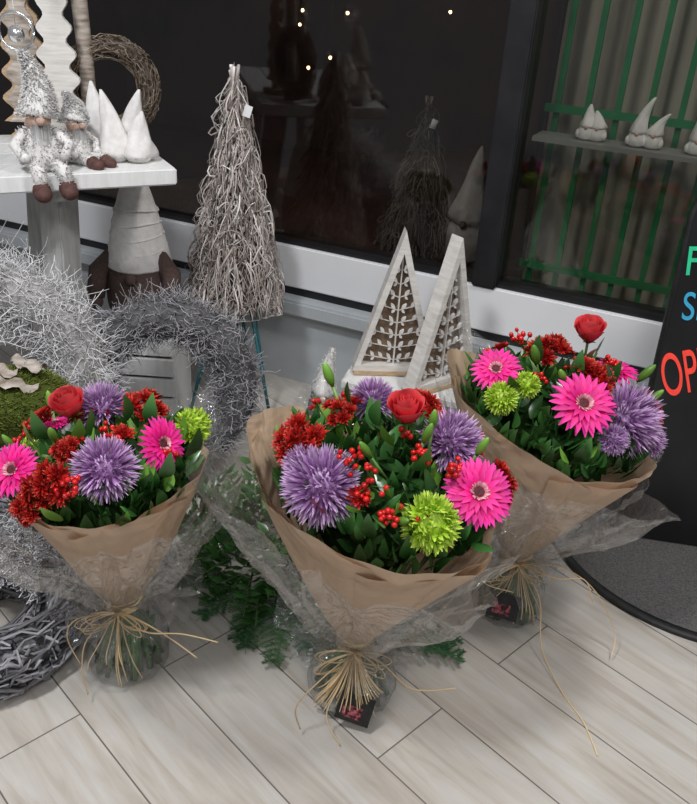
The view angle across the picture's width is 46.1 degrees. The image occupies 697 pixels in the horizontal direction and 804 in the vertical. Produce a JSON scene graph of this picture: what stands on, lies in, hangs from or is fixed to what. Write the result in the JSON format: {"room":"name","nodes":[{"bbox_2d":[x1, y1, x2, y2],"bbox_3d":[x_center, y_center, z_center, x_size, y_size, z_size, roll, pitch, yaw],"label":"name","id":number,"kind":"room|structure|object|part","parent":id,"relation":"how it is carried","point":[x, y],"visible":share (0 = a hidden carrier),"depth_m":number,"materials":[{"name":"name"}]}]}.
{"room":"flower shop","nodes":[
{"label":"flower shop","id":0,"kind":"room"},
{"bbox_2d":[0,0,126,134],"bbox_3d":[-1.716,-2.262,4.019,0.050,2.700,1.810,16,30,21],"label":"wall","id":1,"kind":"structure","parent":0,"point":[105,17],"depth_m":4.74,"materials":[{"name":"black paint"}]},
{"bbox_2d":[88,122,485,268],"bbox_3d":[-0.457,-1.043,3.921,2.900,0.040,1.760,16,30,21],"label":"window reflection","id":2,"kind":"structure","parent":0,"point":[320,193],"depth_m":3.89,"materials":[{"name":"black glass"}]},
{"bbox_2d":[372,95,450,259],"bbox_3d":[0.262,-0.824,2.994,0.315,0.557,0.335,4,28,0],"label":"cone tree","id":3,"kind":"object","parent":2,"relation":"on","point":[418,204],"visible":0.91,"depth_m":2.97,"materials":[{"name":"wood"}]},
{"bbox_2d":[443,146,484,264],"bbox_3d":[0.427,-0.698,2.910,0.141,0.409,0.150,4,28,0],"label":"gnome","id":4,"kind":"object","parent":2,"relation":"on","point":[464,213],"visible":0.85,"depth_m":2.87,"materials":[{"name":"grey fabric"}]},
{"bbox_2d":[121,0,510,175],"bbox_3d":[-0.009,-2.243,4.207,2.900,2.700,0.050,16,30,21],"label":"window","id":5,"kind":"structure","parent":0,"point":[387,56],"depth_m":4.45,"materials":[{"name":"black glass"}]},
{"bbox_2d":[0,193,662,415],"bbox_3d":[-0.099,-1.288,2.403,4.500,2.700,0.190,16,30,21],"label":"wall","id":6,"kind":"structure","parent":0,"point":[329,299],"depth_m":2.78,"materials":[{"name":"white paint"}]},
{"bbox_2d":[78,0,665,322],"bbox_3d":[0.112,-1.184,2.342,3.975,1.600,0.110,16,30,21],"label":"trim","id":7,"kind":"structure","parent":6,"relation":"attached to","point":[526,20],"depth_m":2.40,"materials":[{"name":"black metal"}]},
{"bbox_2d":[532,130,696,163],"bbox_3d":[1.205,-0.605,2.164,1.440,0.013,0.120,16,30,21],"label":"display shelf","id":8,"kind":"object","parent":6,"relation":"attached to","point":[616,146],"visible":1,"depth_m":2.31,"materials":[{"name":"grey wood"}]},
{"bbox_2d":[575,97,696,155],"bbox_3d":[0.957,-0.744,2.225,0.660,0.141,0.053,16,30,21],"label":"figurine","id":9,"kind":"object","parent":8,"relation":"on","point":[593,127],"visible":1,"depth_m":2.28,"materials":[{"name":"white ceramic"}]},
{"bbox_2d":[0,314,696,803],"bbox_3d":[0.232,0.270,2.400,6.500,0.001,7.000,4,28,0],"label":"floor","id":10,"kind":"structure","parent":0,"point":[217,726],"depth_m":1.68,"materials":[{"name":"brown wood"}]},
{"bbox_2d":[0,353,74,570],"bbox_3d":[-0.747,0.153,1.894,0.274,0.556,0.268,18,31,25],"label":"planter","id":11,"kind":"object","parent":10,"relation":"on","point":[24,386],"visible":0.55,"depth_m":1.75,"materials":[{"name":"green plant"}]},
{"bbox_2d":[0,550,91,699],"bbox_3d":[-0.778,0.460,1.756,0.441,0.151,0.441,4,28,0],"label":"wreath","id":12,"kind":"object","parent":10,"relation":"on","point":[28,645],"visible":0.73,"depth_m":1.69,"materials":[{"name":"grey wicker"}]},
{"bbox_2d":[0,495,58,604],"bbox_3d":[-0.695,0.302,1.693,0.222,0.212,0.147,4,28,0],"label":"star","id":13,"kind":"object","parent":12,"relation":"on","point":[22,549],"visible":0.87,"depth_m":1.68,"materials":[{"name":"silver metal"}]},
{"bbox_2d":[0,214,137,393],"bbox_3d":[-0.906,-0.086,2.029,0.744,0.746,0.425,-2,29,-12],"label":"twig wreath","id":14,"kind":"object","parent":10,"relation":"on","point":[53,319],"visible":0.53,"depth_m":2.00,"materials":[{"name":"white wicker"}]},
{"bbox_2d":[0,135,176,371],"bbox_3d":[-1.119,-0.232,2.240,1.200,0.869,0.546,-11,31,-25],"label":"display table","id":15,"kind":"object","parent":10,"relation":"on","point":[57,219],"visible":0.23,"depth_m":2.11,"materials":[{"name":"white paint"}]},
{"bbox_2d":[0,0,44,137],"bbox_3d":[-0.857,-0.982,2.139,0.134,0.580,0.060,0,28,-8],"label":"fir tree","id":16,"kind":"object","parent":15,"relation":"on","point":[11,70],"visible":0.54,"depth_m":2.15,"materials":[{"name":"brown wood"}]},
{"bbox_2d":[8,48,78,202],"bbox_3d":[-0.708,-0.643,1.909,0.189,0.327,0.141,24,34,33],"label":"gnome","id":17,"kind":"object","parent":15,"relation":"on","point":[36,147],"visible":1,"depth_m":1.91,"materials":[{"name":"white fabric"}]},
{"bbox_2d":[0,0,95,107],"bbox_3d":[-0.722,-0.930,2.016,0.086,0.621,0.376,9,28,9],"label":"stand","id":18,"kind":"object","parent":15,"relation":"on","point":[80,13],"visible":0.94,"depth_m":2.15,"materials":[{"name":"brown wood"}]},
{"bbox_2d":[35,0,84,144],"bbox_3d":[-0.754,-0.941,2.107,0.124,0.550,0.070,0,28,-8],"label":"fir tree","id":19,"kind":"object","parent":15,"relation":"on","point":[57,56],"visible":0.54,"depth_m":2.11,"materials":[{"name":"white wood"}]},
{"bbox_2d":[56,90,116,170],"bbox_3d":[-0.648,-0.671,2.022,0.152,0.178,0.123,4,28,0],"label":"gnome","id":20,"kind":"object","parent":15,"relation":"on","point":[74,114],"visible":0.94,"depth_m":2.02,"materials":[{"name":"white fabric"}]},
{"bbox_2d":[85,81,99,148],"bbox_3d":[-0.656,-0.742,2.140,0.101,0.179,0.090,4,28,0],"label":"gnome","id":21,"kind":"object","parent":15,"relation":"on","point":[92,99],"visible":0.4,"depth_m":2.12,"materials":[{"name":"fabric"}]},
{"bbox_2d":[99,89,127,161],"bbox_3d":[-0.595,-0.699,2.077,0.101,0.169,0.090,4,28,0],"label":"gnome","id":22,"kind":"object","parent":15,"relation":"on","point":[113,136],"visible":0.84,"depth_m":2.06,"materials":[{"name":"fabric"}]},
{"bbox_2d":[70,33,161,124],"bbox_3d":[-0.656,-0.866,2.260,0.276,0.275,0.079,-1,28,-9],"label":"wreath","id":23,"kind":"object","parent":15,"relation":"on","point":[103,47],"visible":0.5,"depth_m":2.23,"materials":[{"name":"brown wicker"}]},
{"bbox_2d":[121,89,141,133],"bbox_3d":[-0.577,-0.737,2.157,0.101,0.164,0.090,4,28,0],"label":"gnome","id":24,"kind":"object","parent":15,"relation":"on","point":[134,106],"visible":0.38,"depth_m":2.13,"materials":[{"name":"fabric"}]},
{"bbox_2d":[124,111,158,162],"bbox_3d":[-0.540,-0.679,2.095,0.101,0.124,0.090,4,28,0],"label":"gnome","id":25,"kind":"object","parent":15,"relation":"on","point":[139,148],"visible":0.99,"depth_m":2.08,"materials":[{"name":"fabric"}]},
{"bbox_2d":[0,379,217,694],"bbox_3d":[-0.445,0.270,1.613,0.450,0.651,0.460,-5,29,-17],"label":"flower bouquet","id":26,"kind":"object","parent":10,"relation":"on","point":[112,494],"visible":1,"depth_m":1.48,"materials":[{"name":"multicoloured plant"}]},
{"bbox_2d":[109,310,191,417],"bbox_3d":[-0.649,-0.105,2.624,0.244,0.336,0.244,4,28,0],"label":"wooden crate","id":27,"kind":"object","parent":10,"relation":"on","point":[170,377],"visible":0.23,"depth_m":2.51,"materials":[{"name":"paint"}]},
{"bbox_2d":[82,186,180,310],"bbox_3d":[-0.634,-0.442,2.429,0.292,0.440,0.233,4,28,0],"label":"gnome","id":28,"kind":"object","parent":27,"relation":"on","point":[137,252],"visible":0.84,"depth_m":2.38,"materials":[{"name":"white fabric"}]},
{"bbox_2d":[86,278,279,480],"bbox_3d":[-0.499,-0.052,2.257,0.621,0.606,0.284,-1,28,-9],"label":"twig wreath","id":29,"kind":"object","parent":10,"relation":"on","point":[235,388],"visible":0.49,"depth_m":2.21,"materials":[{"name":"grey wicker"}]},
{"bbox_2d":[180,62,284,408],"bbox_3d":[-0.362,-0.473,2.551,0.350,1.087,0.335,-21,37,-38],"label":"cone tree","id":30,"kind":"object","parent":10,"relation":"on","point":[239,258],"visible":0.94,"depth_m":2.45,"materials":[{"name":"grey wood"}]},
{"bbox_2d":[167,456,466,666],"bbox_3d":[-0.112,0.358,1.895,0.494,0.266,0.759,-17,35,-34],"label":"sprigs","id":31,"kind":"object","parent":10,"relation":"on","point":[232,504],"visible":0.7,"depth_m":1.87,"materials":[{"name":"green plant"}]},
{"bbox_2d":[306,347,336,416],"bbox_3d":[-0.076,0.017,2.413,0.121,0.395,0.122,4,28,0],"label":"gnome","id":32,"kind":"object","parent":10,"relation":"on","point":[320,387],"visible":0.37,"depth_m":2.35,"materials":[{"name":"white fabric"}]},
{"bbox_2d":[246,362,518,745],"bbox_3d":[0.048,0.277,1.562,0.550,0.747,0.573,17,31,23],"label":"flower bouquet","id":33,"kind":"object","parent":10,"relation":"on","point":[379,521],"visible":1,"depth_m":1.39,"materials":[{"name":"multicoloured plant"}]},
{"bbox_2d":[340,365,456,424],"bbox_3d":[0.187,0.051,2.512,0.400,0.274,0.195,11,29,12],"label":"bench","id":34,"kind":"object","parent":10,"relation":"on","point":[447,397],"visible":0.15,"depth_m":2.41,"materials":[{"name":"white paint"}]},
{"bbox_2d":[352,227,423,375],"bbox_3d":[0.145,-0.286,2.374,0.245,0.442,0.061,1,28,-5],"label":"tree","id":35,"kind":"object","parent":34,"relation":"on","point":[389,339],"visible":0.9,"depth_m":2.41,"materials":[{"name":"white wood"}]},
{"bbox_3d":[0.132,-0.096,2.475,0.240,0.012,0.061,1,28,-5],"label":"board","id":36,"kind":"part","parent":35,"relation":"part of","materials":[{"name":"brown wood"}]},
{"bbox_2d":[401,234,472,392],"bbox_3d":[0.280,-0.248,2.310,0.245,0.452,0.061,-16,34,-33],"label":"tree","id":37,"kind":"object","parent":34,"relation":"on","point":[446,326],"visible":0.86,"depth_m":2.31,"materials":[{"name":"white wood"}]},
{"bbox_3d":[0.266,-0.054,2.413,0.240,0.012,0.061,-16,34,-33],"label":"board","id":38,"kind":"part","parent":37,"relation":"part of","materials":[{"name":"brown wood"}]},
{"bbox_2d":[446,314,668,755],"bbox_3d":[0.407,0.194,1.778,0.545,0.739,0.658,11,29,13],"label":"flower bouquet","id":39,"kind":"object","parent":10,"relation":"on","point":[575,440],"visible":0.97,"depth_m":1.64,"materials":[{"name":"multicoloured plant"}]},
{"bbox_2d":[552,497,696,641],"bbox_3d":[0.976,0.383,2.273,0.850,0.012,0.850,4,28,0],"label":"door mat","id":40,"kind":"object","parent":10,"relation":"on","point":[653,581],"visible":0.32,"depth_m":2.13,"materials":[{"name":"grey carpet"}]},
{"bbox_2d":[614,198,696,545],"bbox_3d":[1.055,-0.098,2.133,0.541,0.974,0.304,8,28,7],"label":"chalkboard sign","id":41,"kind":"object","parent":40,"relation":"on","point":[662,506],"visible":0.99,"depth_m":2.12,"materials":[{"name":"black"}]},
{"bbox_2d":[505,0,568,278],"bbox_3d":[0.920,-1.511,2.955,0.032,2.700,1.760,16,30,21],"label":"window frame","id":42,"kind":"structure","parent":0,"point":[556,11],"depth_m":2.53,"materials":[{"name":"black metal"}]},
{"bbox_2d":[518,0,696,307],"bbox_3d":[1.289,-0.965,2.065,1.500,1.780,0.032,16,30,21],"label":"window grille","id":43,"kind":"object","parent":42,"relation":"in","point":[557,108],"visible":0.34,"depth_m":2.45,"materials":[{"name":"green metal"}]},
{"bbox_2d":[522,0,696,306],"bbox_3d":[1.327,-0.963,2.193,1.500,1.900,0.050,16,30,21],"label":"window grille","id":44,"kind":"object","parent":42,"relation":"hanging from","point":[682,40],"visible":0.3,"depth_m":2.55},
{"bbox_3d":[0.417,-2.899,2.566,4.500,0.050,1.810,16,30,21],"label":"ceiling","id":45,"kind":"structure","parent":0,"visible":0},
{"bbox_2d":[298,0,451,68],"bbox_3d":[0.282,-2.168,3.088,1.070,1.746,0.340,11,29,13],"label":"string lights","id":46,"kind":"object","parent":45,"relation":"hanging from","point":[302,10],"visible":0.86,"depth_m":3.44}
]}

